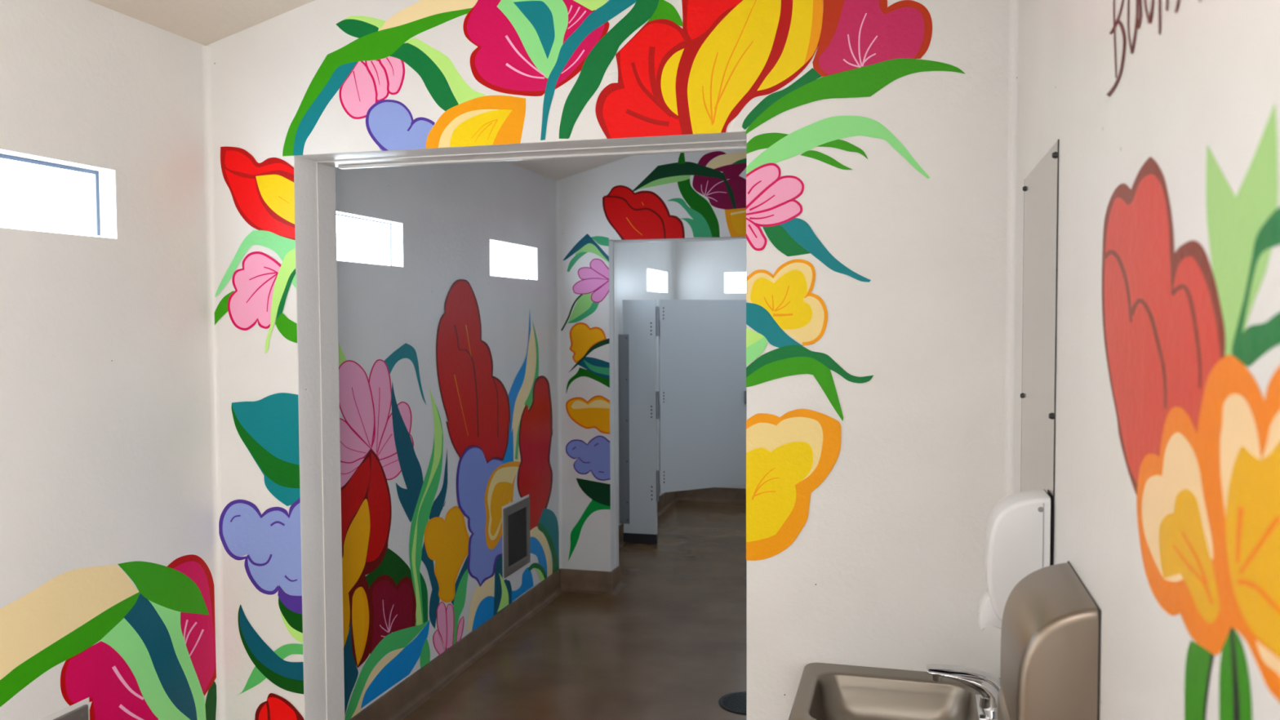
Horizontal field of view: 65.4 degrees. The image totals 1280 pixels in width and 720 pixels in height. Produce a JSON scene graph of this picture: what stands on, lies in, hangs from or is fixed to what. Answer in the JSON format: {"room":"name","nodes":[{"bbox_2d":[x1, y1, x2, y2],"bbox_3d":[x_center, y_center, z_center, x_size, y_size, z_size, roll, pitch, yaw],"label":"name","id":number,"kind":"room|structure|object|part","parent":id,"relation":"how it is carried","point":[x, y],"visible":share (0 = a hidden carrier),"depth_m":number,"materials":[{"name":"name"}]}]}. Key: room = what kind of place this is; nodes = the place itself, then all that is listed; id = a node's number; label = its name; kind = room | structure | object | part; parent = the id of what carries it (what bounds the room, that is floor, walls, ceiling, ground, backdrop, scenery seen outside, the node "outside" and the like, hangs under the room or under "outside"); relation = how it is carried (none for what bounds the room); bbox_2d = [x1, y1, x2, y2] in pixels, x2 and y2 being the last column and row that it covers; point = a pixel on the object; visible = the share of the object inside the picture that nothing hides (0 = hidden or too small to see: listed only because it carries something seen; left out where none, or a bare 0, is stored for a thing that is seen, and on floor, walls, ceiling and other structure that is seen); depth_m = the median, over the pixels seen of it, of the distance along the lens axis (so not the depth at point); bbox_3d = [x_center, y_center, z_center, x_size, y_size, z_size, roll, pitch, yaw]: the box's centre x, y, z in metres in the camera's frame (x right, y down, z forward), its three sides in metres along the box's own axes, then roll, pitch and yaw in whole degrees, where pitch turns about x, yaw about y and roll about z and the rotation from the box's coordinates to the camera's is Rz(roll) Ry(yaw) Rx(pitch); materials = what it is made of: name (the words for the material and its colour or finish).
{"room":"public restroom","nodes":[
{"label":"public restroom","id":0,"kind":"room"},
{"bbox_2d":[0,0,673,719],"bbox_3d":[-1.298,0.280,3.316,0.140,2.471,12.097,0,3,15],"label":"wall","id":1,"kind":"structure","parent":0,"point":[105,439],"depth_m":2.76,"materials":[{"name":"paint"}]},
{"bbox_2d":[0,153,100,236],"bbox_3d":[-1.557,-0.400,2.341,0.034,0.182,0.699,0,3,15],"label":"window","id":2,"kind":"structure","parent":1,"relation":"in","point":[36,195],"depth_m":2.52,"materials":[{"name":"white glass"}]},
{"bbox_2d":[40,697,89,719],"bbox_3d":[-1.471,1.082,2.398,0.014,0.402,0.394,0,3,15],"label":"air vent","id":3,"kind":"object","parent":1,"relation":"in","point":[80,710],"visible":1,"depth_m":2.53,"materials":[{"name":"silver metal"}]},
{"bbox_3d":[-1.471,1.082,2.398,0.010,0.376,0.368,0,3,15],"label":"frame","id":4,"kind":"part","parent":3,"relation":"part of","materials":[{"name":"silver metal"}]},
{"bbox_2d":[0,554,216,719],"bbox_3d":[-1.435,0.912,2.552,0.001,0.760,1.113,0,3,15],"label":"mural","id":5,"kind":"object","parent":1,"relation":"attached to","point":[154,658],"visible":1,"depth_m":2.69,"materials":[{"name":"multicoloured paint"}]},
{"bbox_2d":[201,45,226,719],"bbox_3d":[-1.292,0.229,3.031,0.020,2.340,0.020,0,3,15],"label":"trim","id":6,"kind":"structure","parent":1,"relation":"attached to","point":[206,64],"depth_m":3.03,"materials":[{"name":"paint"}]},
{"bbox_2d":[336,213,391,266],"bbox_3d":[-1.145,-0.467,3.867,0.034,0.182,0.661,0,3,15],"label":"window","id":7,"kind":"structure","parent":1,"relation":"in","point":[358,240],"depth_m":3.97,"materials":[{"name":"white glass"}]},
{"bbox_2d":[337,279,559,719],"bbox_3d":[-0.834,0.470,4.767,0.002,1.707,2.620,0,3,15],"label":"mural","id":8,"kind":"object","parent":1,"relation":"attached to","point":[494,434],"visible":0.98,"depth_m":4.51,"materials":[{"name":"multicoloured paint"}]},
{"bbox_2d":[489,241,528,279],"bbox_3d":[-0.739,-0.532,5.371,0.034,0.182,0.664,0,3,15],"label":"window","id":9,"kind":"structure","parent":1,"relation":"in","point":[505,260],"depth_m":5.42,"materials":[{"name":"white glass"}]},
{"bbox_2d":[502,494,530,581],"bbox_3d":[-0.664,0.953,5.388,0.014,0.392,0.383,0,3,15],"label":"air vent","id":10,"kind":"object","parent":1,"relation":"in","point":[516,544],"visible":1,"depth_m":5.37,"materials":[{"name":"silver metal"}]},
{"bbox_3d":[-0.667,0.953,5.389,0.002,0.276,0.267,0,3,15],"label":"panel","id":11,"kind":"part","parent":10,"relation":"part of","materials":[{"name":"grey metal"}]},
{"bbox_2d":[507,506,527,567],"bbox_3d":[-0.662,0.953,5.388,0.002,0.277,0.268,0,3,15],"label":"grille","id":12,"kind":"object","parent":10,"relation":"attached to","point":[517,516],"depth_m":5.39,"materials":[{"name":"grey metal"}]},
{"bbox_2d":[349,487,746,719],"bbox_3d":[-0.138,1.461,2.976,2.292,0.128,11.947,0,3,15],"label":"baseboard","id":13,"kind":"structure","parent":1,"relation":"attached to","point":[398,703],"depth_m":5.16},
{"bbox_2d":[555,181,562,568],"bbox_3d":[-0.488,0.100,6.005,0.020,2.340,0.020,0,3,15],"label":"trim","id":14,"kind":"structure","parent":1,"relation":"attached to","point":[557,183],"depth_m":6.01,"materials":[{"name":"paint"}]},
{"bbox_2d":[647,269,661,292],"bbox_3d":[0.082,-0.664,8.408,0.034,0.182,0.698,0,3,15],"label":"window","id":15,"kind":"structure","parent":1,"relation":"in","point":[654,277],"depth_m":8.51,"materials":[{"name":"white glass"}]},
{"bbox_2d":[673,241,675,299],"bbox_3d":[0.313,-0.030,8.972,0.020,2.340,0.020,0,3,15],"label":"trim","id":16,"kind":"structure","parent":1,"relation":"attached to","point":[674,242],"depth_m":8.95,"materials":[{"name":"paint"}]},
{"bbox_2d":[87,0,631,180],"bbox_3d":[-0.150,-1.317,2.859,2.572,0.748,12.247,0,3,15],"label":"ceiling","id":17,"kind":"structure","parent":0,"point":[204,22],"depth_m":2.85,"materials":[{"name":"beige paint"}]},
{"bbox_2d":[403,501,746,719],"bbox_3d":[-0.137,1.575,2.981,2.572,0.100,12.247,0,3,15],"label":"floor","id":18,"kind":"structure","parent":0,"point":[671,643],"depth_m":5.02,"materials":[{"name":"brown concrete"}]},
{"bbox_2d":[618,299,657,544],"bbox_3d":[-0.012,0.452,7.277,0.279,1.780,0.051,0,3,15],"label":"pilaster","id":19,"kind":"object","parent":18,"relation":"on","point":[637,373],"visible":1,"depth_m":7.26,"materials":[{"name":"light gray painted metal"}]},
{"bbox_2d":[649,299,746,501],"bbox_3d":[0.487,0.285,7.418,0.917,1.462,0.052,-2,3,-28],"label":"door","id":20,"kind":"structure","parent":19,"relation":"attached to","point":[700,409],"depth_m":7.39,"materials":[{"name":"white metal"}]},
{"bbox_2d":[718,691,746,714],"bbox_3d":[0.462,1.466,4.262,0.250,0.004,0.250,0,3,15],"label":"floor drain","id":21,"kind":"object","parent":18,"relation":"on","point":[735,702],"visible":0.47,"depth_m":4.26,"materials":[{"name":"black metal"}]},
{"bbox_2d":[205,0,1008,719],"bbox_3d":[-0.165,-0.020,2.837,2.292,3.099,0.213,0,3,15],"label":"wall","id":22,"kind":"structure","parent":0,"point":[884,569],"depth_m":2.54,"materials":[{"name":"paint"}]},
{"bbox_2d":[315,139,746,719],"bbox_3d":[-0.324,0.397,2.956,1.339,2.002,0.100,0,3,15],"label":"trim","id":23,"kind":"structure","parent":22,"relation":"attached to","point":[326,170],"depth_m":3.10,"materials":[{"name":"white paint"}]},
{"bbox_2d":[214,0,965,719],"bbox_3d":[-0.254,0.127,2.755,2.182,2.306,0.003,0,3,15],"label":"mural","id":24,"kind":"object","parent":22,"relation":"attached to","point":[696,77],"visible":1,"depth_m":2.65,"materials":[{"name":"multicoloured paint"}]},
{"bbox_2d":[556,149,746,571],"bbox_3d":[0.631,-0.148,5.785,2.292,3.099,0.160,0,3,15],"label":"wall","id":25,"kind":"structure","parent":0,"point":[582,213],"depth_m":5.96,"materials":[{"name":"paint"}]},
{"bbox_2d":[560,151,746,560],"bbox_3d":[0.135,0.001,5.842,1.266,2.456,0.001,0,3,15],"label":"mural","id":26,"kind":"object","parent":25,"relation":"attached to","point":[641,215],"visible":0.99,"depth_m":5.88,"materials":[{"name":"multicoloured paint"}]},
{"bbox_2d":[613,237,746,568],"bbox_3d":[0.441,0.279,5.901,1.219,1.980,0.072,0,3,15],"label":"trim","id":27,"kind":"structure","parent":25,"relation":"attached to","point":[615,243],"depth_m":6.04,"materials":[{"name":"white paint"}]},
{"bbox_2d":[675,240,746,488],"bbox_3d":[1.431,-0.277,8.748,2.292,3.099,0.150,0,3,15],"label":"wall","id":28,"kind":"structure","parent":0,"point":[702,267],"depth_m":8.87,"materials":[{"name":"paint"}]},
{"bbox_2d":[725,272,746,293],"bbox_3d":[1.097,-0.686,8.817,0.685,0.182,0.036,0,3,15],"label":"window","id":29,"kind":"structure","parent":28,"relation":"in","point":[735,282],"depth_m":8.87,"materials":[{"name":"white glass"}]},
{"bbox_2d":[1013,0,1279,719],"bbox_3d":[1.049,-0.018,2.669,0.140,3.099,12.097,0,3,15],"label":"wall","id":30,"kind":"structure","parent":0,"point":[1211,76],"depth_m":1.22,"materials":[{"name":"paint"}]},
{"bbox_2d":[788,662,999,719],"bbox_3d":[0.619,0.872,2.333,0.501,0.152,0.421,0,3,15],"label":"sink","id":31,"kind":"object","parent":30,"relation":"attached to","point":[825,691],"visible":0.82,"depth_m":2.47,"materials":[{"name":"silver metal"}]},
{"bbox_2d":[926,663,999,719],"bbox_3d":[0.751,0.751,2.287,0.181,0.092,0.150,0,3,15],"label":"faucet","id":32,"kind":"object","parent":31,"relation":"on","point":[987,684],"visible":0.84,"depth_m":2.27,"materials":[{"name":"silver metal"}]},
{"bbox_3d":[0.749,0.735,2.287,0.178,0.059,0.042,0,3,15],"label":"lever handle","id":33,"kind":"part","parent":32,"relation":"part of","materials":[{"name":"silver metal"}]},
{"bbox_3d":[0.805,0.795,2.274,0.070,0.006,0.150,0,3,15],"label":"plate","id":34,"kind":"part","parent":32,"relation":"part of","materials":[{"name":"silver metal"}]},
{"bbox_2d":[1004,0,1018,497],"bbox_3d":[0.901,-0.067,2.426,0.020,2.962,0.020,0,3,15],"label":"trim","id":35,"kind":"structure","parent":30,"relation":"attached to","point":[1013,4],"depth_m":2.42,"materials":[{"name":"paint"}]},
{"bbox_2d":[977,488,1052,630],"bbox_3d":[0.676,0.363,1.808,0.118,0.248,0.101,0,3,15],"label":"soap dispenser","id":36,"kind":"object","parent":30,"relation":"attached to","point":[1018,541],"visible":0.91,"depth_m":1.76,"materials":[{"name":"white plastic"}]},
{"bbox_3d":[0.651,0.453,1.820,0.064,0.067,0.068,0,3,15],"label":"push lever","id":37,"kind":"part","parent":36,"relation":"part of","materials":[{"name":"white plastic"}]},
{"bbox_3d":[0.732,0.354,1.793,0.002,0.228,0.097,0,3,15],"label":"plate","id":38,"kind":"part","parent":36,"relation":"part of","materials":[{"name":"white plastic"}]},
{"bbox_2d":[1020,139,1059,564],"bbox_3d":[0.789,0.075,1.990,0.007,0.933,0.522,0,3,15],"label":"wall mirror","id":39,"kind":"object","parent":30,"relation":"attached to","point":[1041,188],"visible":0.62,"depth_m":1.93,"materials":[{"name":"grey mirror"}]},
{"bbox_2d":[997,560,1101,719],"bbox_3d":[0.593,0.488,1.470,0.108,0.328,0.275,0,3,15],"label":"dryer","id":40,"kind":"object","parent":30,"relation":"attached to","point":[1050,665],"visible":1,"depth_m":1.34,"materials":[{"name":"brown metal"}]},
{"bbox_3d":[0.644,0.488,1.456,0.003,0.328,0.275,0,3,15],"label":"plate","id":41,"kind":"part","parent":40,"relation":"part of","materials":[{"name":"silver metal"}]},
{"bbox_2d":[1102,0,1279,719],"bbox_3d":[0.513,-0.012,0.952,0.001,0.936,0.789,0,3,15],"label":"mural","id":42,"kind":"object","parent":30,"relation":"attached to","point":[1199,437],"visible":1,"depth_m":0.86,"materials":[{"name":"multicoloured paint"}]},
{"bbox_3d":[0.490,0.349,0.877,0.001,0.220,0.090,0,3,15],"label":"stem","id":43,"kind":"part","parent":42,"relation":"part of","materials":[{"name":"green paint"}]},
{"bbox_3d":[0.463,0.310,0.774,0.001,0.200,0.092,0,3,15],"label":"stem","id":44,"kind":"part","parent":42,"relation":"part of","materials":[{"name":"green paint"}]}
]}

